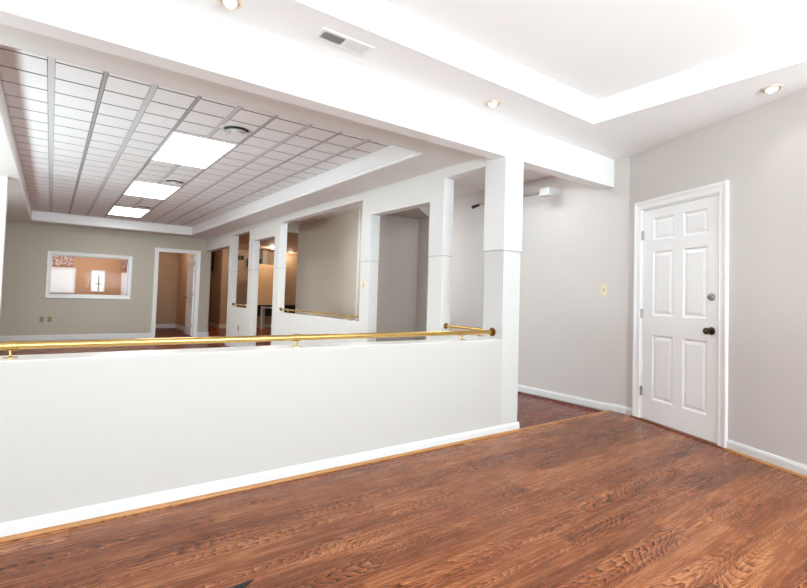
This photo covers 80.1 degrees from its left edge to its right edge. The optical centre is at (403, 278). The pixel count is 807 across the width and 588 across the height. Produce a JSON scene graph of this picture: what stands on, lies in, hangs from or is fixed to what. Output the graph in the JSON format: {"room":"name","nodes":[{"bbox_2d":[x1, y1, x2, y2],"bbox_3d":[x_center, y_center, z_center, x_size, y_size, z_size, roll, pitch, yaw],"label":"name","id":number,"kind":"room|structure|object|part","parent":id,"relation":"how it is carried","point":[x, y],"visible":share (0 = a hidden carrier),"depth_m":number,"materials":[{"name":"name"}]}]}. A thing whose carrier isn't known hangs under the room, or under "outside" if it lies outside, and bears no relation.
{"room":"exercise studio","nodes":[
{"label":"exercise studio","id":0,"kind":"room"},
{"bbox_2d":[0,176,8,310],"bbox_3d":[-5.259,-0.015,5.412,1.130,2.441,0.150,3,-3,-36],"label":"wall","id":1,"kind":"structure","parent":0,"point":[4,180],"depth_m":5.70,"materials":[{"name":"white paint"}]},
{"bbox_2d":[50,257,126,294],"bbox_3d":[-8.397,0.093,11.513,3.700,2.485,2.980,3,-3,-36],"label":"wall","id":2,"kind":"structure","parent":0,"point":[83,265],"depth_m":13.20,"materials":[{"name":"brown paint"}]},
{"bbox_2d":[50,267,75,292],"bbox_3d":[-9.083,0.051,12.716,0.655,0.685,0.030,3,-3,-36],"label":"window","id":3,"kind":"structure","parent":2,"relation":"in","point":[62,278],"depth_m":12.75,"materials":[{"name":"white paint"}]},
{"bbox_2d":[52,255,73,265],"bbox_3d":[-9.079,-0.468,12.697,0.590,0.260,0.077,3,-3,-36],"label":"valance","id":4,"kind":"object","parent":2,"relation":"attached to","point":[56,260],"visible":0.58,"depth_m":12.72,"materials":[{"name":"fabric"}]},
{"bbox_2d":[90,270,105,291],"bbox_3d":[-8.404,0.080,13.215,0.330,0.595,0.030,3,-3,-36],"label":"window","id":5,"kind":"structure","parent":2,"relation":"in","point":[97,276],"depth_m":13.21,"materials":[{"name":"white paint"}]},
{"bbox_3d":[-8.408,0.080,13.220,0.260,0.525,0.006,3,-3,-36],"label":"pane","id":6,"kind":"part","parent":5,"relation":"part of","materials":[{"name":"white glass"}]},
{"bbox_2d":[120,272,126,294],"bbox_3d":[-7.887,0.187,13.593,0.190,0.690,0.030,3,-3,-36],"label":"window","id":7,"kind":"structure","parent":2,"relation":"in","point":[123,275],"depth_m":13.58,"materials":[{"name":"white paint"}]},
{"bbox_3d":[-7.891,0.187,13.598,0.120,0.620,0.006,3,-3,-36],"label":"pane","id":8,"kind":"part","parent":7,"relation":"part of","materials":[{"name":"white glass"}]},
{"bbox_2d":[121,259,127,269],"bbox_3d":[-7.864,-0.383,13.589,0.210,0.290,0.077,3,-3,-36],"label":"valance","id":9,"kind":"object","parent":2,"relation":"attached to","point":[123,262],"visible":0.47,"depth_m":13.55,"materials":[{"name":"fabric"}]},
{"bbox_2d":[0,221,210,335],"bbox_3d":[-7.905,-0.035,9.953,7.435,2.655,0.120,3,-3,-36],"label":"wall","id":10,"kind":"structure","parent":0,"point":[27,245],"depth_m":10.47,"materials":[{"name":"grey paint"}]},
{"bbox_2d":[45,251,132,298],"bbox_3d":[-6.939,-0.045,10.648,1.577,0.995,0.144,3,-3,-36],"label":"window","id":11,"kind":"structure","parent":10,"relation":"in","point":[49,253],"depth_m":10.55,"materials":[{"name":"white paint"}]},
{"bbox_2d":[0,332,207,341],"bbox_3d":[-7.934,1.235,9.904,7.450,0.113,0.134,3,-3,-36],"label":"baseboard","id":12,"kind":"structure","parent":10,"relation":"attached to","point":[199,334],"depth_m":10.45,"materials":[{"name":"white paint"}]},
{"bbox_2d":[151,247,200,337],"bbox_3d":[-5.767,0.367,12.003,1.026,2.133,0.949,3,-3,-36],"label":"door","id":13,"kind":"structure","parent":10,"relation":"in","point":[193,272],"depth_m":11.91,"materials":[{"name":"white paint"}]},
{"bbox_2d":[156,252,195,325],"bbox_3d":[-7.040,0.222,13.912,1.335,2.485,5.240,3,-3,-36],"label":"wall","id":14,"kind":"structure","parent":0,"point":[173,267],"depth_m":14.21,"materials":[{"name":"beige paint"}]},
{"bbox_2d":[155,324,184,330],"bbox_3d":[-6.439,1.384,12.872,1.180,0.125,2.880,3,-3,-36],"label":"baseboard","id":15,"kind":"structure","parent":14,"relation":"attached to","point":[177,326],"depth_m":14.14,"materials":[{"name":"white paint"}]},
{"bbox_2d":[0,45,389,226],"bbox_3d":[-3.597,-1.340,6.917,3.045,0.031,8.765,3,-3,-36],"label":"ceiling","id":16,"kind":"structure","parent":0,"point":[83,135],"depth_m":4.86,"materials":[{"name":"tile"}]},
{"bbox_2d":[107,206,150,217],"bbox_3d":[-5.367,-1.289,9.361,0.607,0.012,1.240,3,-3,-36],"label":"recessed light","id":17,"kind":"object","parent":16,"relation":"in","point":[115,210],"visible":1,"depth_m":9.32,"materials":[{"name":"white plastic"}]},
{"bbox_2d":[135,205,151,209],"bbox_3d":[-4.712,-1.271,8.719,0.283,0.048,0.283,3,-3,-36],"label":"ceiling vent","id":18,"kind":"object","parent":16,"relation":"in","point":[138,206],"visible":1,"depth_m":8.68,"materials":[{"name":"white metal"}]},
{"bbox_2d":[123,180,180,199],"bbox_3d":[-3.821,-1.320,7.258,0.607,0.012,1.240,3,-3,-36],"label":"recessed light","id":19,"kind":"object","parent":16,"relation":"in","point":[136,188],"visible":1,"depth_m":7.19,"materials":[{"name":"white plastic"}]},
{"bbox_2d":[163,179,185,185],"bbox_3d":[-3.137,-1.302,6.575,0.283,0.048,0.283,3,-3,-36],"label":"ceiling vent","id":20,"kind":"object","parent":16,"relation":"in","point":[169,181],"visible":1,"depth_m":6.55,"materials":[{"name":"white metal"}]},
{"bbox_2d":[150,131,237,168],"bbox_3d":[-2.275,-1.350,5.155,0.607,0.012,1.240,3,-3,-36],"label":"recessed light","id":21,"kind":"object","parent":16,"relation":"in","point":[180,148],"visible":1,"depth_m":5.07,"materials":[{"name":"white plastic"}]},
{"bbox_2d":[220,124,252,135],"bbox_3d":[-1.526,-1.334,4.384,0.283,0.048,0.283,3,-3,-36],"label":"ceiling vent","id":22,"kind":"object","parent":16,"relation":"in","point":[232,129],"visible":1,"depth_m":4.35,"materials":[{"name":"white metal"}]},
{"bbox_2d":[0,23,481,238],"bbox_3d":[-5.011,-1.415,5.994,7.288,0.414,9.719,3,-3,-36],"label":"ceiling","id":23,"kind":"structure","parent":0,"point":[436,156],"depth_m":3.83,"materials":[{"name":"white paint"}]},
{"bbox_2d":[0,44,424,234],"bbox_3d":[-3.600,-1.238,6.913,3.005,0.215,8.725,3,-3,-36],"label":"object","id":24,"kind":"structure","parent":23,"relation":"attached to","point":[387,156],"depth_m":6.46,"materials":[{"name":"white paint"}]},
{"bbox_2d":[0,340,501,522],"bbox_3d":[-2.178,0.763,1.965,7.288,0.818,0.208,3,-3,-36],"label":"wall","id":25,"kind":"structure","parent":0,"point":[75,433],"depth_m":2.66,"materials":[{"name":"white paint"}]},
{"bbox_2d":[0,337,500,361],"bbox_3d":[-2.165,0.353,1.980,7.288,0.004,0.208,3,-3,-36],"label":"cap","id":26,"kind":"object","parent":25,"relation":"on","point":[34,357],"visible":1,"depth_m":2.74,"materials":[{"name":"white paint"}]},
{"bbox_2d":[0,328,495,358],"bbox_3d":[-2.048,0.311,2.077,6.988,0.093,0.075,3,-3,-36],"label":"brass rail","id":27,"kind":"object","parent":26,"relation":"on","point":[10,346],"visible":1,"depth_m":2.75,"materials":[{"name":"gold metal"}]},
{"bbox_3d":[-1.830,0.350,2.237,0.056,0.041,0.056,3,-3,-36],"label":"post","id":28,"kind":"part","parent":27,"relation":"part of","materials":[{"name":"gold metal"}]},
{"bbox_2d":[0,422,520,542],"bbox_3d":[-2.086,1.106,2.022,7.534,0.073,0.258,3,-3,-36],"label":"baseboard","id":29,"kind":"structure","parent":25,"relation":"attached to","point":[26,527],"depth_m":2.66,"materials":[{"name":"white paint"}]},
{"bbox_2d":[208,248,296,324],"bbox_3d":[-4.094,0.331,14.294,3.860,2.475,8.310,3,-3,-36],"label":"wall","id":30,"kind":"structure","parent":0,"point":[218,295],"depth_m":15.28,"materials":[{"name":"beige paint"}]},
{"bbox_2d":[211,251,214,270],"bbox_3d":[-6.358,-0.553,15.877,0.015,0.650,0.700,3,-3,-36],"label":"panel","id":31,"kind":"object","parent":30,"relation":"attached to","point":[213,252],"visible":0.43,"depth_m":15.70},
{"bbox_2d":[208,322,271,327],"bbox_3d":[-5.368,1.567,16.689,2.764,0.105,2.714,3,-3,-36],"label":"baseboard","id":32,"kind":"structure","parent":30,"relation":"attached to","point":[209,323],"depth_m":15.28,"materials":[{"name":"white paint"}]},
{"bbox_2d":[238,255,243,259],"bbox_3d":[-5.159,-0.647,15.195,0.240,0.160,0.020,3,-3,-36],"label":"air vent","id":33,"kind":"object","parent":30,"relation":"in","point":[240,257],"visible":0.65,"depth_m":15.20,"materials":[{"name":"brown plastic"}]},
{"bbox_2d":[256,250,267,327],"bbox_3d":[-4.548,0.359,15.425,0.150,2.475,0.350,3,-3,-36],"label":"wall niche","id":34,"kind":"object","parent":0,"point":[263,254],"visible":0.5,"depth_m":15.29,"materials":[{"name":"beige paint"}]},
{"bbox_2d":[228,233,297,253],"bbox_3d":[-4.114,-0.955,14.398,3.887,0.100,8.150,3,-3,-36],"label":"ceiling","id":35,"kind":"structure","parent":0,"point":[292,238],"depth_m":13.10,"materials":[{"name":"beige paint"}]},
{"bbox_2d":[0,0,613,189],"bbox_3d":[-1.440,-1.333,2.555,8.980,0.326,0.235,3,-3,-36],"label":"beam","id":36,"kind":"structure","parent":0,"point":[158,33],"depth_m":2.94,"materials":[{"name":"white paint"}]},
{"bbox_2d":[295,209,361,320],"bbox_3d":[-0.437,0.202,10.220,2.800,2.655,2.590,3,-3,-36],"label":"wall","id":37,"kind":"structure","parent":0,"point":[327,247],"depth_m":9.22,"materials":[{"name":"beige paint"}]},
{"bbox_2d":[355,209,359,320],"bbox_3d":[-0.808,0.121,8.351,0.015,2.655,0.035,3,-3,-36],"label":"trim","id":38,"kind":"structure","parent":37,"relation":"attached to","point":[359,209],"depth_m":8.35,"materials":[{"name":"white paint"}]},
{"bbox_2d":[205,157,486,346],"bbox_3d":[-2.081,0.076,8.179,0.179,2.655,9.634,3,-3,-36],"label":"wall","id":39,"kind":"structure","parent":0,"point":[418,191],"depth_m":5.93,"materials":[{"name":"white paint"}]},
{"bbox_2d":[228,235,238,271],"bbox_3d":[-3.660,-0.525,10.351,0.129,0.769,0.199,3,-3,-36],"label":"trim","id":40,"kind":"structure","parent":39,"relation":"attached to","point":[233,250],"depth_m":10.28,"materials":[{"name":"white paint"}]},
{"bbox_2d":[248,241,259,269],"bbox_3d":[-2.895,-0.436,9.301,0.129,0.559,0.244,3,-3,-36],"label":"trim","id":41,"kind":"structure","parent":39,"relation":"attached to","point":[254,246],"depth_m":9.22,"materials":[{"name":"white paint"}]},
{"bbox_2d":[274,222,287,267],"bbox_3d":[-2.110,-0.556,8.242,0.129,0.769,0.224,3,-3,-36],"label":"trim","id":42,"kind":"structure","parent":39,"relation":"attached to","point":[280,247],"depth_m":8.16,"materials":[{"name":"white paint"}]},
{"bbox_2d":[287,223,298,232],"bbox_3d":[-2.779,-1.106,10.224,1.087,0.185,0.160,3,-3,-36],"label":"wall","id":43,"kind":"structure","parent":39,"relation":"attached to","point":[291,228],"depth_m":10.41,"materials":[{"name":"white paint"}]},
{"bbox_2d":[279,307,358,320],"bbox_3d":[-1.285,0.520,7.045,0.056,0.082,2.656,3,-3,-36],"label":"brass rail","id":44,"kind":"object","parent":39,"relation":"on","point":[281,308],"visible":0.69,"depth_m":6.86,"materials":[{"name":"gold metal"}]},
{"bbox_2d":[361,215,379,260],"bbox_3d":[-0.410,-0.485,5.922,0.129,0.559,0.214,3,-3,-36],"label":"trim","id":45,"kind":"structure","parent":39,"relation":"attached to","point":[370,232],"depth_m":5.85,"materials":[{"name":"white paint"}]},
{"bbox_2d":[428,178,453,255],"bbox_3d":[0.381,-0.606,4.854,0.129,0.769,0.214,3,-3,-36],"label":"trim","id":46,"kind":"structure","parent":39,"relation":"attached to","point":[441,211],"depth_m":4.78,"materials":[{"name":"white paint"}]},
{"bbox_2d":[444,323,482,335],"bbox_3d":[0.584,0.482,4.504,0.056,0.086,0.565,3,-3,-36],"label":"brass rail","id":47,"kind":"object","parent":39,"relation":"on","point":[446,325],"visible":0.7,"depth_m":4.53,"materials":[{"name":"gold metal"}]},
{"bbox_2d":[484,250,520,251],"bbox_3d":[0.873,-0.233,4.235,0.226,0.007,0.238,3,-3,-36],"label":"trim","id":48,"kind":"structure","parent":39,"relation":"attached to","point":[491,250],"depth_m":4.15,"materials":[{"name":"grey wood"}]},
{"bbox_2d":[483,156,523,251],"bbox_3d":[0.885,-0.636,4.250,0.230,0.800,0.242,3,-3,-36],"label":"column","id":49,"kind":"structure","parent":39,"relation":"attached to","point":[503,211],"depth_m":4.16,"materials":[{"name":"white paint"}]},
{"bbox_2d":[376,206,429,341],"bbox_3d":[0.152,0.056,5.798,0.733,2.655,0.836,3,-3,-36],"label":"wall","id":50,"kind":"structure","parent":0,"point":[402,294],"depth_m":6.07,"materials":[{"name":"beige paint"}]},
{"bbox_2d":[0,326,806,587],"bbox_3d":[-3.280,1.316,6.816,11.300,0.065,21.300,3,-3,-36],"label":"floor","id":51,"kind":"structure","parent":0,"point":[610,499],"depth_m":2.38,"materials":[{"name":"brown wood"}]},
{"bbox_2d":[229,579,252,587],"bbox_3d":[-0.683,1.173,1.754,0.093,0.004,0.303,1,-2,20],"label":"floor mat","id":52,"kind":"object","parent":51,"relation":"on","point":[242,585],"visible":1,"depth_m":1.84,"materials":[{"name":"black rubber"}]},
{"bbox_2d":[257,305,294,329],"bbox_3d":[-3.940,1.232,15.332,1.900,0.760,0.700,3,-3,-36],"label":"office desk","id":53,"kind":"object","parent":51,"relation":"on","point":[268,308],"visible":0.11,"depth_m":15.38,"materials":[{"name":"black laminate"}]},
{"bbox_3d":[-4.338,1.213,14.667,0.030,0.725,0.030,3,-3,-36],"label":"leg","id":54,"kind":"part","parent":53,"relation":"part of","materials":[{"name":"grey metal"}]},
{"bbox_2d":[257,264,273,304],"bbox_3d":[-4.249,0.200,14.803,0.760,1.245,0.060,3,-3,-36],"label":"divider panel","id":55,"kind":"object","parent":53,"relation":"on","point":[266,272],"visible":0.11,"depth_m":14.78,"materials":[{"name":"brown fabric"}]},
{"bbox_3d":[-4.118,1.061,15.588,1.700,0.340,0.020,3,-3,-36],"label":"modesty panel","id":56,"kind":"part","parent":53,"relation":"part of","materials":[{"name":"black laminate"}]},
{"bbox_2d":[520,410,610,429],"bbox_3d":[1.574,1.363,4.584,1.450,0.041,0.026,3,-3,-36],"label":"threshold","id":57,"kind":"object","parent":51,"relation":"on","point":[607,410],"visible":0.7,"depth_m":4.52,"materials":[{"name":"brown wood"}]},
{"bbox_2d":[630,415,724,448],"bbox_3d":[2.422,1.359,4.291,0.056,0.010,1.060,2,-2,-14],"label":"door sill","id":58,"kind":"structure","parent":51,"relation":"on","point":[643,419],"depth_m":4.21,"materials":[{"name":"brown wood"}]},
{"bbox_2d":[387,208,426,218],"bbox_3d":[0.170,-0.802,5.796,0.627,0.040,0.720,3,-3,-36],"label":"ceiling","id":59,"kind":"structure","parent":0,"point":[415,213],"depth_m":5.89,"materials":[{"name":"beige paint"}]},
{"bbox_2d":[290,168,550,223],"bbox_3d":[-0.489,-1.275,7.616,1.800,0.100,6.979,3,-3,-36],"label":"ceiling","id":60,"kind":"structure","parent":0,"point":[474,183],"depth_m":6.44,"materials":[{"name":"white paint"}]},
{"bbox_2d":[161,0,806,159],"bbox_3d":[0.466,-1.609,0.042,9.250,0.215,6.078,3,-3,-36],"label":"ceiling","id":61,"kind":"structure","parent":0,"point":[598,49],"depth_m":3.09,"materials":[{"name":"white paint"}]},
{"bbox_2d":[217,0,242,9],"bbox_3d":[-0.911,-1.450,2.524,0.132,0.055,0.132,3,-3,-36],"label":"recessed light","id":62,"kind":"object","parent":61,"relation":"in","point":[229,4],"visible":1,"depth_m":2.52,"materials":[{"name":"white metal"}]},
{"bbox_2d":[313,27,374,55],"bbox_3d":[-0.356,-1.416,2.890,0.348,0.010,0.135,3,-3,-36],"label":"ceiling vent","id":63,"kind":"object","parent":61,"relation":"in","point":[326,35],"visible":1,"depth_m":2.88,"materials":[{"name":"white metal"}]},
{"bbox_2d":[484,100,500,107],"bbox_3d":[0.690,-1.357,3.731,0.132,0.058,0.132,3,-3,-36],"label":"recessed light","id":64,"kind":"object","parent":61,"relation":"in","point":[490,103],"visible":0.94,"depth_m":3.71,"materials":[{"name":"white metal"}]},
{"bbox_2d":[294,0,806,123],"bbox_3d":[0.261,-1.585,0.171,6.875,0.165,4.729,3,-3,-36],"label":"ceiling tray edge","id":65,"kind":"structure","parent":61,"relation":"attached to","point":[389,21],"depth_m":3.23,"materials":[{"name":"white paint"}]},
{"bbox_2d":[760,84,783,93],"bbox_3d":[2.553,-1.316,3.332,0.132,0.058,0.132,3,-3,-36],"label":"recessed light","id":66,"kind":"object","parent":61,"relation":"in","point":[769,89],"visible":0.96,"depth_m":3.31,"materials":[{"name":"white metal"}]},
{"bbox_2d":[483,250,520,424],"bbox_3d":[0.849,0.558,4.206,0.216,1.577,0.228,3,-3,-36],"label":"wall pillar","id":67,"kind":"structure","parent":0,"point":[501,301],"depth_m":4.12,"materials":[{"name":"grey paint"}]},
{"bbox_2d":[450,157,629,410],"bbox_3d":[1.001,-0.020,6.824,0.120,2.935,4.791,3,-3,-36],"label":"wall","id":68,"kind":"structure","parent":0,"point":[573,337],"depth_m":5.53,"materials":[{"name":"beige paint"}]},
{"bbox_2d":[471,203,484,208],"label":"track spotlight","id":69,"kind":"object","parent":68,"relation":"hanging from","point":[477,205],"depth_m":6.49,"materials":[{"name":"black metal"}]},
{"bbox_2d":[523,187,553,197],"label":"track spotlight","id":70,"kind":"object","parent":68,"relation":"hanging from","point":[546,192],"depth_m":5.55,"materials":[{"name":"white metal"}]},
{"bbox_3d":[1.323,-1.004,6.058,0.012,0.035,1.070,3,-3,-36],"label":"rod","id":71,"kind":"part","parent":70,"relation":"part of","materials":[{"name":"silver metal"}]},
{"bbox_2d":[518,384,625,413],"bbox_3d":[0.898,1.388,6.728,0.030,0.108,4.591,3,-3,-36],"label":"baseboard","id":72,"kind":"structure","parent":68,"relation":"attached to","point":[563,397],"depth_m":5.39,"materials":[{"name":"white paint"}]},
{"bbox_3d":[0.838,1.435,6.794,0.016,0.016,4.412,3,-3,-36],"label":"shoe moulding","id":73,"kind":"part","parent":72,"relation":"part of","materials":[{"name":"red wood"}]},
{"bbox_2d":[601,284,606,294],"bbox_3d":[2.142,0.123,5.143,0.018,0.115,0.070,3,-3,-36],"label":"light switch","id":74,"kind":"object","parent":68,"relation":"attached to","point":[603,286],"visible":1,"depth_m":5.14,"materials":[{"name":"beige plastic"}]},
{"bbox_2d":[627,88,806,464],"bbox_3d":[2.689,-0.102,3.695,0.120,2.900,2.600,2,-2,-14],"label":"wall","id":75,"kind":"structure","parent":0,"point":[761,151],"depth_m":3.58,"materials":[{"name":"beige paint"}]},
{"bbox_2d":[626,407,631,414],"bbox_3d":[2.274,1.343,4.843,0.014,0.073,0.088,2,-2,-14],"label":"baseboard","id":76,"kind":"structure","parent":75,"relation":"attached to","point":[628,410],"depth_m":4.84,"materials":[{"name":"white paint"}]},
{"bbox_2d":[632,180,728,449],"bbox_3d":[2.477,0.297,4.327,0.173,2.137,1.043,2,-2,-14],"label":"door","id":77,"kind":"structure","parent":75,"relation":"attached to","point":[681,293],"depth_m":4.25,"materials":[{"name":"white paint"}]},
{"bbox_3d":[2.511,0.436,3.959,0.071,0.066,0.066,2,-2,-14],"label":"knob","id":78,"kind":"part","parent":77,"relation":"part of","materials":[{"name":"brown metal"}]},
{"bbox_2d":[725,439,806,478],"bbox_3d":[2.714,1.287,3.069,0.030,0.080,1.455,2,-2,-14],"label":"baseboard","id":79,"kind":"structure","parent":75,"relation":"attached to","point":[775,461],"depth_m":3.45,"materials":[{"name":"white paint"}]}
]}

